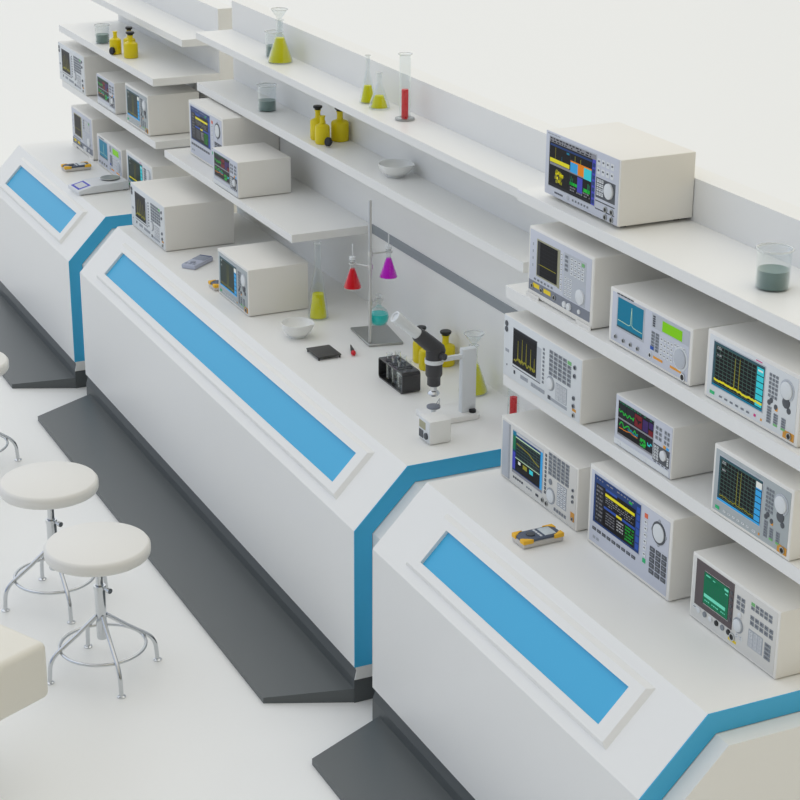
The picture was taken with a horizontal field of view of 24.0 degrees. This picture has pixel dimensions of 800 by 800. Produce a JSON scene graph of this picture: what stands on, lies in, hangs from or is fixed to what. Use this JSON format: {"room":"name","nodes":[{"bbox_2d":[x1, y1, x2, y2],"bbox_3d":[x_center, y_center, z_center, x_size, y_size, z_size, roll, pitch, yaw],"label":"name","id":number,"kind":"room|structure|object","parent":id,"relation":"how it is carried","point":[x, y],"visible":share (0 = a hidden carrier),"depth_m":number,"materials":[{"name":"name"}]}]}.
{"room":"science laboratory","nodes":[
{"label":"science laboratory","id":0,"kind":"room"},
{"bbox_2d":[0,0,799,799],"bbox_3d":[-2.462,-8.618,20.080,99.200,9.100,120.000,-9,23,-24],"label":"floor","id":1,"kind":"structure","parent":0,"point":[718,80],"depth_m":15.39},
{"bbox_2d":[0,352,21,461],"bbox_3d":[-2.104,0.072,9.228,0.408,0.562,0.408,8,22,18],"label":"stool","id":2,"kind":"object","parent":1,"relation":"on","point":[4,361],"visible":1,"depth_m":9.23,"materials":[{"name":"silver metal"}]},
{"bbox_2d":[0,624,47,720],"bbox_3d":[-1.605,1.107,6.573,0.551,0.550,0.551,16,26,35],"label":"padded seat","id":3,"kind":"object","parent":1,"relation":"on","point":[23,670],"visible":1,"depth_m":6.48,"materials":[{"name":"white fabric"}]},
{"bbox_2d":[0,461,107,624],"bbox_3d":[-1.457,0.590,7.906,0.408,0.562,0.408,8,22,18],"label":"stool","id":4,"kind":"object","parent":1,"relation":"on","point":[49,486],"visible":0.77,"depth_m":7.80,"materials":[{"name":"silver metal"}]},
{"bbox_2d":[43,522,161,698],"bbox_3d":[-1.166,0.810,7.345,0.408,0.562,0.408,8,22,18],"label":"stool","id":5,"kind":"object","parent":1,"relation":"on","point":[98,550],"visible":0.98,"depth_m":7.26,"materials":[{"name":"white leather"}]},
{"bbox_2d":[0,0,236,388],"bbox_3d":[-1.844,-1.334,10.852,1.301,2.010,1.842,-9,23,-24],"label":"laboratory bench","id":6,"kind":"object","parent":1,"relation":"on","point":[49,232],"visible":0.58,"depth_m":10.59,"materials":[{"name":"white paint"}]},
{"bbox_2d":[61,161,90,171],"bbox_3d":[-1.896,-1.367,11.038,0.160,0.036,0.082,-10,24,-25],"label":"multimeter","id":7,"kind":"object","parent":6,"relation":"on","point":[85,165],"visible":1,"depth_m":11.01,"materials":[{"name":"yellow"}]},
{"bbox_2d":[58,40,123,95],"bbox_3d":[-1.809,-2.020,11.399,0.379,0.234,0.543,-9,23,-24],"label":"signal analyzer","id":8,"kind":"object","parent":6,"relation":"on","point":[79,65],"visible":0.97,"depth_m":11.18,"materials":[{"name":"white"}]},
{"bbox_2d":[71,104,125,160],"bbox_3d":[-1.768,-1.639,11.445,0.349,0.250,0.436,-9,23,-24],"label":"spectrum analyzer","id":9,"kind":"object","parent":6,"relation":"on","point":[87,121],"visible":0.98,"depth_m":11.28,"materials":[{"name":"white"}]},
{"bbox_2d":[68,174,128,194],"bbox_3d":[-1.698,-1.215,10.619,0.300,0.058,0.176,-11,24,-27],"label":"laboratory balance","id":10,"kind":"object","parent":6,"relation":"on","point":[105,183],"visible":1,"depth_m":10.58,"materials":[{"name":"white plastic"}]},
{"bbox_2d":[94,23,109,43],"bbox_3d":[-1.719,-2.115,10.883,0.091,0.108,0.091,-9,23,-24],"label":"beaker","id":11,"kind":"object","parent":6,"relation":"on","point":[101,38],"visible":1,"depth_m":10.87,"materials":[{"name":"clear glass"}]},
{"bbox_2d":[109,47,114,54],"bbox_3d":[-1.611,-1.957,10.565,0.030,0.043,0.042,-20,29,-41],"label":"stopper","id":12,"kind":"object","parent":6,"relation":"on","point":[112,49],"visible":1,"depth_m":10.55,"materials":[{"name":"black"}]},
{"bbox_2d":[109,31,121,54],"bbox_3d":[-1.597,-2.006,10.581,0.066,0.126,0.066,-9,23,-24],"label":"bottle","id":13,"kind":"object","parent":6,"relation":"on","point":[115,42],"visible":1,"depth_m":10.56,"materials":[{"name":"yellow glass"}]},
{"bbox_2d":[96,70,142,113],"bbox_3d":[-1.565,-1.776,10.852,0.281,0.178,0.338,-9,23,-24],"label":"vector analyzer","id":14,"kind":"object","parent":6,"relation":"on","point":[111,92],"visible":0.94,"depth_m":10.73,"materials":[{"name":"white"}]},
{"bbox_2d":[97,130,150,179],"bbox_3d":[-1.535,-1.432,11.002,0.349,0.187,0.474,-9,23,-24],"label":"network analyzer","id":15,"kind":"object","parent":6,"relation":"on","point":[112,146],"visible":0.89,"depth_m":10.91,"materials":[{"name":"white plastic"}]},
{"bbox_2d":[62,80,189,148],"bbox_3d":[-1.523,-1.683,10.917,0.376,0.041,1.780,-10,23,-24],"label":"shelf","id":16,"kind":"object","parent":6,"relation":"attached to","point":[177,139],"depth_m":10.36,"materials":[{"name":"white plastic"}]},
{"bbox_2d":[123,26,135,43],"bbox_3d":[-1.515,-2.012,10.555,0.068,0.156,0.068,-9,23,-24],"label":"bottle","id":17,"kind":"object","parent":6,"relation":"on","point":[128,28],"visible":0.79,"depth_m":10.53,"materials":[{"name":"yellow glass"}]},
{"bbox_2d":[123,31,137,58],"bbox_3d":[-1.497,-1.976,10.477,0.080,0.145,0.080,-9,23,-24],"label":"bottle","id":18,"kind":"object","parent":6,"relation":"on","point":[130,47],"visible":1,"depth_m":10.46,"materials":[{"name":"yellow glass"}]},
{"bbox_2d":[59,20,219,86],"bbox_3d":[-1.521,-1.998,10.794,0.376,0.041,1.780,-10,23,-24],"label":"shelf","id":19,"kind":"object","parent":6,"relation":"attached to","point":[160,61],"depth_m":10.54,"materials":[{"name":"white plastic"}]},
{"bbox_2d":[91,0,206,46],"bbox_3d":[-1.443,-2.192,10.758,0.206,0.039,1.780,-10,23,-24],"label":"shelf","id":20,"kind":"object","parent":6,"relation":"attached to","point":[164,21],"depth_m":10.54,"materials":[{"name":"white plastic"}]},
{"bbox_2d":[126,146,190,187],"bbox_3d":[-1.296,-1.262,10.531,0.349,0.215,0.460,-9,23,-24],"label":"oscilloscope","id":21,"kind":"object","parent":6,"relation":"on","point":[145,163],"visible":0.44,"depth_m":10.41,"materials":[{"name":"white"}]},
{"bbox_2d":[125,81,198,135],"bbox_3d":[-1.312,-1.613,10.377,0.302,0.222,0.393,-9,23,-24],"label":"oscilloscope","id":22,"kind":"object","parent":6,"relation":"on","point":[157,110],"visible":0.98,"depth_m":10.23,"materials":[{"name":"white"}]},
{"bbox_2d":[38,0,558,702],"bbox_3d":[-0.612,-0.429,8.438,1.301,2.087,3.575,-9,23,-24],"label":"laboratory bench","id":23,"kind":"object","parent":1,"relation":"on","point":[263,477],"visible":0.67,"depth_m":8.11,"materials":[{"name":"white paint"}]},
{"bbox_2d":[130,175,234,250],"bbox_3d":[-1.132,-0.971,9.756,0.379,0.234,0.543,-9,23,-24],"label":"signal analyzer","id":24,"kind":"object","parent":23,"relation":"on","point":[176,213],"visible":0.98,"depth_m":9.57,"materials":[{"name":"white"}]},
{"bbox_2d":[182,255,212,269],"bbox_3d":[-1.000,-0.682,9.302,0.080,0.026,0.176,10,23,23],"label":"meter","id":25,"kind":"object","parent":23,"relation":"on","point":[198,261],"visible":1,"depth_m":9.28,"materials":[{"name":"grey plastic"}]},
{"bbox_2d":[208,280,218,290],"bbox_3d":[-0.823,-0.554,8.964,0.160,0.036,0.082,-10,24,-25],"label":"multimeter","id":26,"kind":"object","parent":23,"relation":"on","point":[213,284],"visible":0.3,"depth_m":8.92,"materials":[{"name":"yellow plastic"}]},
{"bbox_2d":[189,98,278,166],"bbox_3d":[-0.851,-1.355,9.617,0.306,0.286,0.500,-9,23,-24],"label":"power analyzer","id":27,"kind":"object","parent":23,"relation":"on","point":[212,124],"visible":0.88,"depth_m":9.45,"materials":[{"name":"white"}]},
{"bbox_2d":[213,142,290,197],"bbox_3d":[-0.723,-1.115,9.150,0.281,0.178,0.338,-9,23,-24],"label":"vector analyzer","id":28,"kind":"object","parent":23,"relation":"on","point":[253,169],"visible":1,"depth_m":9.04,"materials":[{"name":"white plastic"}]},
{"bbox_2d":[218,241,307,315],"bbox_3d":[-0.640,-0.564,8.736,0.302,0.222,0.393,-9,23,-24],"label":"oscilloscope","id":29,"kind":"object","parent":23,"relation":"on","point":[261,278],"visible":1,"depth_m":8.60,"materials":[{"name":"white plastic"}]},
{"bbox_2d":[164,147,367,242],"bbox_3d":[-0.682,-1.038,9.251,0.398,0.038,1.748,-10,23,-24],"label":"shelf","id":30,"kind":"object","parent":23,"relation":"attached to","point":[309,212],"depth_m":8.84,"materials":[{"name":"white plastic"}]},
{"bbox_2d":[257,85,276,110],"bbox_3d":[-0.650,-1.478,9.213,0.101,0.128,0.101,-9,23,-24],"label":"beaker","id":31,"kind":"object","parent":23,"relation":"on","point":[264,104],"visible":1,"depth_m":9.20,"materials":[{"name":"clear glass"}]},
{"bbox_2d":[265,30,283,56],"bbox_3d":[-0.609,-1.725,9.133,0.095,0.123,0.095,-9,23,-24],"label":"beaker","id":32,"kind":"object","parent":23,"relation":"on","point":[268,47],"visible":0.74,"depth_m":9.12,"materials":[{"name":"clear glass"}]},
{"bbox_2d":[268,20,292,63],"bbox_3d":[-0.573,-1.712,8.990,0.120,0.202,0.120,-9,23,-24],"label":"flask","id":33,"kind":"object","parent":23,"relation":"on","point":[279,53],"visible":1,"depth_m":8.97,"materials":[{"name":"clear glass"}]},
{"bbox_2d":[280,317,314,338],"bbox_3d":[-0.450,-0.310,8.297,0.153,0.068,0.146,3,21,7],"label":"dish","id":34,"kind":"object","parent":23,"relation":"on","point":[294,327],"visible":1,"depth_m":8.28,"materials":[{"name":"white ceramic"}]},
{"bbox_2d":[310,105,325,139],"bbox_3d":[-0.377,-1.275,8.655,0.072,0.157,0.072,-9,23,-24],"label":"bottle","id":35,"kind":"object","parent":23,"relation":"on","point":[317,108],"visible":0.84,"depth_m":8.63,"materials":[{"name":"yellow glass"}]},
{"bbox_2d":[308,255,328,320],"bbox_3d":[-0.370,-0.539,8.492,0.095,0.353,0.095,-9,23,-24],"label":"flask","id":36,"kind":"object","parent":23,"relation":"on","point":[318,309],"visible":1,"depth_m":8.51,"materials":[{"name":"clear glass"}]},
{"bbox_2d":[315,115,329,144],"bbox_3d":[-0.353,-1.231,8.581,0.068,0.128,0.068,-9,23,-24],"label":"bottle","id":37,"kind":"object","parent":23,"relation":"on","point":[322,130],"visible":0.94,"depth_m":8.56,"materials":[{"name":"yellow glass"}]},
{"bbox_2d":[306,345,340,360],"bbox_3d":[-0.327,-0.203,8.094,0.108,0.017,0.132,-9,23,-24],"label":"stand","id":38,"kind":"object","parent":23,"relation":"on","point":[324,351],"visible":1,"depth_m":8.08,"materials":[{"name":"grey"}]},
{"bbox_2d":[324,137,332,146],"bbox_3d":[-0.322,-1.169,8.529,0.030,0.043,0.042,-20,29,-41],"label":"stopper","id":39,"kind":"object","parent":23,"relation":"on","point":[328,141],"visible":1,"depth_m":8.52,"materials":[{"name":"black"}]},
{"bbox_2d":[331,107,348,141],"bbox_3d":[-0.275,-1.266,8.633,0.082,0.157,0.082,-9,23,-24],"label":"bottle","id":40,"kind":"object","parent":23,"relation":"on","point":[339,126],"visible":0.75,"depth_m":8.61,"materials":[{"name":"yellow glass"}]},
{"bbox_2d":[350,345,355,355],"bbox_3d":[-0.206,-0.218,8.126,0.021,0.021,0.116,-3,21,-8],"label":"dropper","id":41,"kind":"object","parent":23,"relation":"on","point":[352,350],"visible":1,"depth_m":8.08,"materials":[{"name":"red"}]},
{"bbox_2d":[197,79,529,272],"bbox_3d":[-0.213,-1.078,8.425,0.206,0.042,3.513,-10,23,-24],"label":"shelf","id":42,"kind":"object","parent":23,"relation":"attached to","point":[500,235],"depth_m":7.99,"materials":[{"name":"white plastic"}]},
{"bbox_2d":[359,71,374,102],"bbox_3d":[-0.139,-1.391,8.164,0.076,0.206,0.076,-9,23,-24],"label":"flask","id":43,"kind":"object","parent":23,"relation":"on","point":[367,93],"visible":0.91,"depth_m":8.17,"materials":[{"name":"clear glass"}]},
{"bbox_2d":[196,29,544,197],"bbox_3d":[-0.210,-1.325,8.330,0.203,0.036,3.513,-10,23,-24],"label":"shelf","id":44,"kind":"object","parent":23,"relation":"attached to","point":[509,171],"depth_m":7.91,"materials":[{"name":"white plastic"}]},
{"bbox_2d":[349,200,402,346],"bbox_3d":[-0.121,-0.578,8.193,0.222,0.647,0.248,-5,22,-14],"label":"stand","id":45,"kind":"object","parent":23,"relation":"on","point":[375,335],"visible":1,"depth_m":8.20,"materials":[{"name":"silver metal"}]},
{"bbox_2d":[343,244,361,290],"bbox_3d":[-0.205,-0.578,8.139,0.080,0.200,0.080,-9,23,-24],"label":"flask","id":46,"kind":"object","parent":45,"relation":"attached to","point":[352,283],"visible":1,"depth_m":8.14,"materials":[{"name":"clear glass"}]},
{"bbox_2d":[372,295,388,325],"bbox_3d":[-0.092,-0.395,8.208,0.091,0.135,0.091,-9,23,-24],"label":"flask","id":47,"kind":"object","parent":45,"relation":"attached to","point":[379,317],"visible":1,"depth_m":8.20,"materials":[{"name":"clear glass"}]},
{"bbox_2d":[379,233,397,279],"bbox_3d":[-0.049,-0.622,8.109,0.080,0.200,0.080,-9,23,-24],"label":"flask","id":48,"kind":"object","parent":45,"relation":"attached to","point":[388,272],"visible":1,"depth_m":8.11,"materials":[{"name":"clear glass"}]},
{"bbox_2d":[368,84,389,109],"bbox_3d":[-0.088,-1.325,8.070,0.094,0.153,0.094,-9,23,-24],"label":"flask","id":49,"kind":"object","parent":23,"relation":"on","point":[379,103],"visible":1,"depth_m":8.07,"materials":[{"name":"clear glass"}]},
{"bbox_2d":[378,159,414,177],"bbox_3d":[-0.015,-0.983,8.048,0.159,0.056,0.152,5,22,12],"label":"dish","id":50,"kind":"object","parent":23,"relation":"on","point":[393,168],"visible":1,"depth_m":8.02,"materials":[{"name":"white ceramic"}]},
{"bbox_2d":[378,355,420,393],"bbox_3d":[-0.003,-0.108,7.750,0.082,0.092,0.230,-9,23,-24],"label":"test tube rack","id":51,"kind":"object","parent":23,"relation":"on","point":[409,382],"visible":1,"depth_m":7.73,"materials":[{"name":"black plastic"}]},
{"bbox_2d":[395,52,414,121],"bbox_3d":[0.021,-1.303,7.843,0.084,0.278,0.084,-9,23,-24],"label":"cylinder","id":52,"kind":"object","parent":23,"relation":"on","point":[404,116],"visible":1,"depth_m":7.86,"materials":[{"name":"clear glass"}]},
{"bbox_2d":[413,325,425,363],"bbox_3d":[0.090,-0.238,7.998,0.072,0.157,0.072,-9,23,-24],"label":"bottle","id":53,"kind":"object","parent":23,"relation":"on","point":[416,347],"visible":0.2,"depth_m":7.98,"materials":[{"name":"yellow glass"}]},
{"bbox_2d":[419,348,425,370],"bbox_3d":[0.113,-0.192,7.920,0.068,0.128,0.068,-9,23,-24],"label":"bottle","id":54,"kind":"object","parent":23,"relation":"on","point":[422,353],"visible":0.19,"depth_m":7.90,"materials":[{"name":"yellow glass"}]},
{"bbox_2d":[390,311,479,423],"bbox_3d":[0.126,-0.144,7.314,0.377,0.477,0.162,-9,23,-24],"label":"microscope","id":55,"kind":"object","parent":23,"relation":"on","point":[463,410],"visible":0.94,"depth_m":7.33,"materials":[{"name":"white"}]},
{"bbox_2d":[419,411,450,444],"bbox_3d":[0.129,0.108,7.194,0.099,0.094,0.096,-9,23,-24],"label":"supplies","id":56,"kind":"object","parent":23,"relation":"on","point":[434,427],"visible":1,"depth_m":7.16,"materials":[{"name":"grey plastic"}]},
{"bbox_2d":[419,428,422,437],"bbox_3d":[0.081,0.126,7.203,0.002,0.030,0.034,-10,23,-24],"label":"switch","id":57,"kind":"object","parent":56,"relation":"attached to","point":[420,429],"depth_m":7.20,"materials":[{"name":"grey plastic"}]},
{"bbox_2d":[440,329,454,366],"bbox_3d":[0.192,-0.222,7.964,0.082,0.152,0.082,-9,23,-24],"label":"bottle","id":58,"kind":"object","parent":23,"relation":"on","point":[450,348],"visible":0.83,"depth_m":7.94,"materials":[{"name":"yellow glass"}]},
{"bbox_2d":[458,346,487,396],"bbox_3d":[0.298,-0.127,7.654,0.120,0.202,0.120,-9,23,-24],"label":"flask","id":59,"kind":"object","parent":23,"relation":"on","point":[481,388],"visible":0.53,"depth_m":7.64,"materials":[{"name":"clear glass"}]},
{"bbox_2d":[507,396,519,413],"bbox_3d":[0.439,-0.021,7.279,0.084,0.278,0.084,-9,23,-24],"label":"cylinder","id":60,"kind":"object","parent":23,"relation":"on","point":[513,399],"visible":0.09,"depth_m":7.29,"materials":[{"name":"clear glass"}]},
{"bbox_2d":[312,166,799,799],"bbox_3d":[0.602,0.469,6.059,1.301,2.150,1.854,-9,23,-24],"label":"laboratory bench","id":61,"kind":"object","parent":1,"relation":"on","point":[502,669],"visible":0.66,"depth_m":5.99,"materials":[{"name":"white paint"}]},
{"bbox_2d":[512,524,563,548],"bbox_3d":[0.466,0.460,6.374,0.160,0.036,0.082,-10,24,-25],"label":"multimeter","id":62,"kind":"object","parent":61,"relation":"on","point":[546,534],"visible":1,"depth_m":6.35,"materials":[{"name":"grey plastic"}]},
{"bbox_2d":[501,409,612,530],"bbox_3d":[0.648,0.226,6.705,0.377,0.235,0.545,-9,23,-24],"label":"spectrum analyzer","id":63,"kind":"object","parent":61,"relation":"on","point":[544,458],"visible":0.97,"depth_m":6.59,"materials":[{"name":"white"}]},
{"bbox_2d":[503,310,654,424],"bbox_3d":[0.652,-0.138,6.603,0.379,0.234,0.543,-9,23,-24],"label":"signal analyzer","id":64,"kind":"object","parent":61,"relation":"on","point":[569,375],"visible":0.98,"depth_m":6.41,"materials":[{"name":"white"}]},
{"bbox_2d":[526,221,670,330],"bbox_3d":[0.690,-0.443,6.448,0.349,0.250,0.436,-9,23,-24],"label":"spectrum analyzer","id":65,"kind":"object","parent":61,"relation":"on","point":[573,272],"visible":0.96,"depth_m":6.29,"materials":[{"name":"white plastic"}]},
{"bbox_2d":[545,122,695,226],"bbox_3d":[0.728,-0.756,6.324,0.296,0.233,0.478,-9,23,-24],"label":"signal analyzer","id":66,"kind":"object","parent":61,"relation":"on","point":[620,174],"visible":1,"depth_m":6.17,"materials":[{"name":"white"}]},
{"bbox_2d":[503,374,799,583],"bbox_3d":[0.926,0.189,6.152,0.369,0.046,1.792,-10,23,-24],"label":"shelf","id":67,"kind":"object","parent":61,"relation":"attached to","point":[694,492],"depth_m":5.93,"materials":[{"name":"white plastic"}]},
{"bbox_2d":[506,282,799,470],"bbox_3d":[0.928,-0.120,6.032,0.369,0.046,1.792,-10,23,-24],"label":"shelf","id":68,"kind":"object","parent":61,"relation":"attached to","point":[597,339],"depth_m":5.86,"materials":[{"name":"white plastic"}]},
{"bbox_2d":[517,186,799,340],"bbox_3d":[0.946,-0.448,5.913,0.333,0.040,1.792,-10,23,-24],"label":"shelf","id":69,"kind":"object","parent":61,"relation":"attached to","point":[711,258],"depth_m":5.88,"materials":[{"name":"white plastic"}]},
{"bbox_2d":[587,459,735,600],"bbox_3d":[0.874,0.404,6.181,0.306,0.286,0.500,-9,23,-24],"label":"power analyzer","id":70,"kind":"object","parent":61,"relation":"on","point":[650,534],"visible":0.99,"depth_m":6.04,"materials":[{"name":"white"}]},
{"bbox_2d":[614,386,741,478],"bbox_3d":[0.895,0.096,6.082,0.281,0.178,0.338,-9,23,-24],"label":"vector analyzer","id":71,"kind":"object","parent":61,"relation":"on","point":[667,434],"visible":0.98,"depth_m":5.96,"materials":[{"name":"white plastic"}]},
{"bbox_2d":[609,277,756,385],"bbox_3d":[0.931,-0.228,5.987,0.349,0.187,0.474,-9,23,-24],"label":"network analyzer","id":72,"kind":"object","parent":61,"relation":"on","point":[666,323],"visible":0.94,"depth_m":5.89,"materials":[{"name":"white plastic"}]},
{"bbox_2d":[690,542,799,678],"bbox_3d":[1.153,0.617,5.725,0.359,0.222,0.449,-9,23,-24],"label":"instrument","id":73,"kind":"object","parent":61,"relation":"on","point":[747,602],"visible":1,"depth_m":5.62,"materials":[{"name":"white plastic"}]},
{"bbox_2d":[704,320,799,446],"bbox_3d":[1.167,-0.063,5.528,0.349,0.215,0.460,-9,23,-24],"label":"oscilloscope","id":74,"kind":"object","parent":61,"relation":"on","point":[753,367],"visible":1,"depth_m":5.46,"materials":[{"name":"white"}]},
{"bbox_2d":[711,438,799,560],"bbox_3d":[1.153,0.274,5.566,0.302,0.222,0.393,-9,23,-24],"label":"oscilloscope","id":75,"kind":"object","parent":61,"relation":"on","point":[754,490],"visible":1,"depth_m":5.48,"materials":[{"name":"white"}]},
{"bbox_2d":[755,248,793,290],"bbox_3d":[1.097,-0.389,5.535,0.112,0.123,0.112,-9,23,-24],"label":"beaker","id":76,"kind":"object","parent":61,"relation":"on","point":[771,277],"visible":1,"depth_m":5.51,"materials":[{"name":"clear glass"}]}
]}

